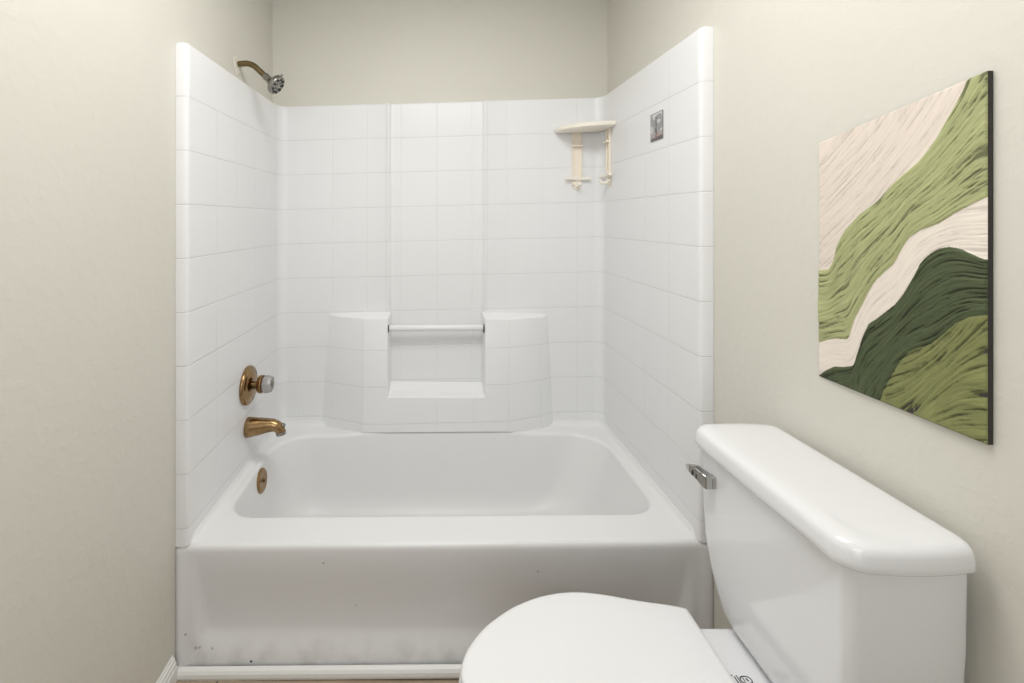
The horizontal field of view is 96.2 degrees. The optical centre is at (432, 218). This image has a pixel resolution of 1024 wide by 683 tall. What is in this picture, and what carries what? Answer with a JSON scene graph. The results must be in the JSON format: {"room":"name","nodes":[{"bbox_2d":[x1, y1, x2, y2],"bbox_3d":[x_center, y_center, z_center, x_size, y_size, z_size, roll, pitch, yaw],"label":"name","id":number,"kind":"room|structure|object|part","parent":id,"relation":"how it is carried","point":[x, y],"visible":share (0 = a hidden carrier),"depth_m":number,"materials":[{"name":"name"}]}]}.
{"room":"bathroom","nodes":[
{"label":"bathroom","id":0,"kind":"room"},
{"bbox_2d":[0,0,272,682],"bbox_3d":[-0.788,0.128,0.400,0.120,2.520,3.600,0,0,0],"label":"wall","id":1,"kind":"structure","parent":0,"point":[87,87],"depth_m":0.96,"materials":[{"name":"beige paint"}]},
{"bbox_2d":[156,655,177,682],"bbox_3d":[-0.721,1.255,-0.001,0.015,0.070,2.538,0,0,0],"label":"baseboard","id":2,"kind":"structure","parent":1,"relation":"attached to","point":[169,674],"depth_m":1.24,"materials":[{"name":"white paint"}]},
{"bbox_2d":[233,56,284,93],"bbox_3d":[-0.641,-0.535,1.687,0.173,0.138,0.079,0,0,0],"label":"shower fixture","id":3,"kind":"object","parent":1,"relation":"attached to","point":[275,83],"visible":1,"depth_m":1.68,"materials":[{"name":"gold metal"}]},
{"bbox_3d":[-0.670,-0.558,1.690,0.108,0.067,0.022,0,0,0],"label":"shower arm","id":4,"kind":"part","parent":3,"relation":"part of","materials":[{"name":"gold metal"}]},
{"bbox_2d":[176,678,458,682],"bbox_3d":[0.125,1.339,-0.050,1.950,0.098,2.700,0,0,0],"label":"floor","id":5,"kind":"structure","parent":0,"point":[447,680],"depth_m":1.26,"materials":[{"name":"brown wood"}]},
{"bbox_2d":[175,420,713,665],"bbox_3d":[0.034,1.087,1.665,1.522,0.398,0.770,0,0,0],"label":"bathtub","id":6,"kind":"object","parent":5,"relation":"on","point":[329,545],"visible":0.84,"depth_m":1.31,"materials":[{"name":"white ceramic"}]},
{"bbox_3d":[-0.641,0.985,1.706,0.018,0.086,0.086,0,0,0],"label":"overflow plate","id":7,"kind":"part","parent":6,"relation":"part of","materials":[{"name":"gold metal"}]},
{"bbox_2d":[177,664,461,680],"bbox_3d":[0.034,1.271,1.272,1.522,0.042,0.016,0,0,0],"label":"trim","id":8,"kind":"structure","parent":6,"relation":"attached to","point":[397,671],"depth_m":1.27,"materials":[{"name":"white paint"}]},
{"bbox_2d":[191,420,696,542],"bbox_3d":[0.033,1.071,1.673,1.460,0.365,0.753,0,0,0],"label":"basin","id":9,"kind":"object","parent":6,"relation":"in","point":[564,481],"depth_m":1.88,"materials":[{"name":"white ceramic"}]},
{"bbox_2d":[175,26,713,546],"bbox_3d":[0.034,0.192,1.670,1.522,1.475,0.782,0,0,0],"label":"shower surround","id":10,"kind":"object","parent":6,"relation":"on","point":[437,266],"visible":0.95,"depth_m":1.97,"materials":[{"name":"white plastic"}]},
{"bbox_3d":[-0.690,0.208,1.670,0.075,1.437,0.782,0,0,0],"label":"panel","id":11,"kind":"part","parent":10,"relation":"part of","materials":[{"name":"white plastic"}]},
{"bbox_2d":[239,365,274,405],"bbox_3d":[-0.643,0.620,1.690,0.096,0.142,0.142,0,0,0],"label":"shower valve","id":12,"kind":"object","parent":10,"relation":"attached to","point":[250,382],"visible":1,"depth_m":1.66,"materials":[{"name":"gold metal"}]},
{"bbox_3d":[-0.613,0.616,1.690,0.033,0.064,0.064,0,0,0],"label":"knob","id":13,"kind":"part","parent":12,"relation":"part of","materials":[{"name":"grey plastic"}]},
{"bbox_2d":[243,417,285,437],"bbox_3d":[-0.619,0.777,1.690,0.144,0.074,0.068,0,0,0],"label":"tub spout","id":14,"kind":"object","parent":10,"relation":"attached to","point":[253,426],"visible":1,"depth_m":1.67,"materials":[{"name":"gold metal"}]},
{"bbox_2d":[276,429,285,436],"bbox_3d":[-0.566,0.797,1.690,0.038,0.017,0.037,0,0,0],"label":"outlet","id":15,"kind":"object","parent":14,"relation":"attached to","point":[279,432],"depth_m":1.67,"materials":[{"name":"gold metal"}]},
{"bbox_2d":[322,311,552,432],"bbox_3d":[0.020,0.673,1.993,1.052,0.513,0.107,0,0,0],"label":"soap shelf","id":16,"kind":"object","parent":10,"relation":"attached to","point":[383,371],"depth_m":1.98,"materials":[{"name":"white plastic"}]},
{"bbox_3d":[0.033,0.191,2.041,1.370,1.470,0.041,0,0,0],"label":"panel","id":17,"kind":"part","parent":10,"relation":"part of","materials":[{"name":"white plastic"}]},
{"bbox_2d":[555,120,615,189],"bbox_3d":[0.650,-0.269,1.944,0.212,0.277,0.154,0,0,0],"label":"corner shelf","id":18,"kind":"object","parent":10,"relation":"attached to","point":[576,129],"visible":1,"depth_m":1.96,"materials":[{"name":"beige plastic"}]},
{"bbox_2d":[555,120,615,132],"bbox_3d":[0.650,-0.394,1.942,0.212,0.026,0.150,0,0,0],"label":"shelf","id":19,"kind":"object","parent":18,"relation":"on","point":[596,126],"depth_m":1.92,"materials":[{"name":"beige plastic"}]},
{"bbox_3d":[0.757,0.185,1.670,0.077,1.461,0.782,0,0,0],"label":"panel","id":20,"kind":"part","parent":10,"relation":"part of","materials":[{"name":"white plastic"}]},
{"bbox_2d":[651,110,662,141],"bbox_3d":[0.756,-0.312,1.526,0.002,0.094,0.083,0,0,0],"label":"sticker","id":21,"kind":"object","parent":10,"relation":"attached to","point":[656,118],"visible":1,"depth_m":1.52,"materials":[{"name":"white paper"}]},
{"bbox_2d":[459,423,976,682],"bbox_3d":[0.420,0.878,0.848,0.741,0.822,0.414,0,0,0],"label":"toilet","id":22,"kind":"object","parent":5,"relation":"on","point":[821,574],"visible":1,"depth_m":0.82,"materials":[{"name":"white ceramic"}]},
{"bbox_3d":[0.303,0.850,0.843,0.502,0.016,0.371,0,0,0],"label":"seat lid","id":23,"kind":"part","parent":22,"relation":"part of","materials":[{"name":"white plastic"}]},
{"bbox_3d":[0.585,0.562,0.994,0.018,0.035,0.056,0,0,-23],"label":"flush lever","id":24,"kind":"part","parent":22,"relation":"part of","materials":[{"name":"silver metal"}]},
{"bbox_3d":[0.698,0.688,0.847,0.183,0.372,0.380,0,0,0],"label":"tank","id":25,"kind":"part","parent":22,"relation":"part of","materials":[{"name":"white ceramic"}]},
{"bbox_3d":[0.691,0.488,0.848,0.198,0.041,0.414,0,0,0],"label":"tank lid","id":26,"kind":"part","parent":22,"relation":"part of","materials":[{"name":"white ceramic"}]},
{"bbox_2d":[273,0,606,106],"bbox_3d":[0.034,0.128,2.122,1.524,2.520,0.120,0,0,0],"label":"wall","id":27,"kind":"structure","parent":0,"point":[326,52],"depth_m":2.06,"materials":[{"name":"beige paint"}]},
{"bbox_2d":[607,0,1023,682],"bbox_3d":[0.888,0.128,0.400,0.184,2.520,3.600,0,0,0],"label":"wall","id":28,"kind":"structure","parent":0,"point":[791,77],"depth_m":0.90,"materials":[{"name":"beige paint"}]},
{"bbox_2d":[818,71,992,444],"bbox_3d":[0.802,0.056,0.795,0.012,0.540,0.285,0,0,0],"label":"wall art","id":29,"kind":"object","parent":28,"relation":"attached to","point":[905,290],"visible":1,"depth_m":0.75,"materials":[{"name":"fabric"}]}
]}

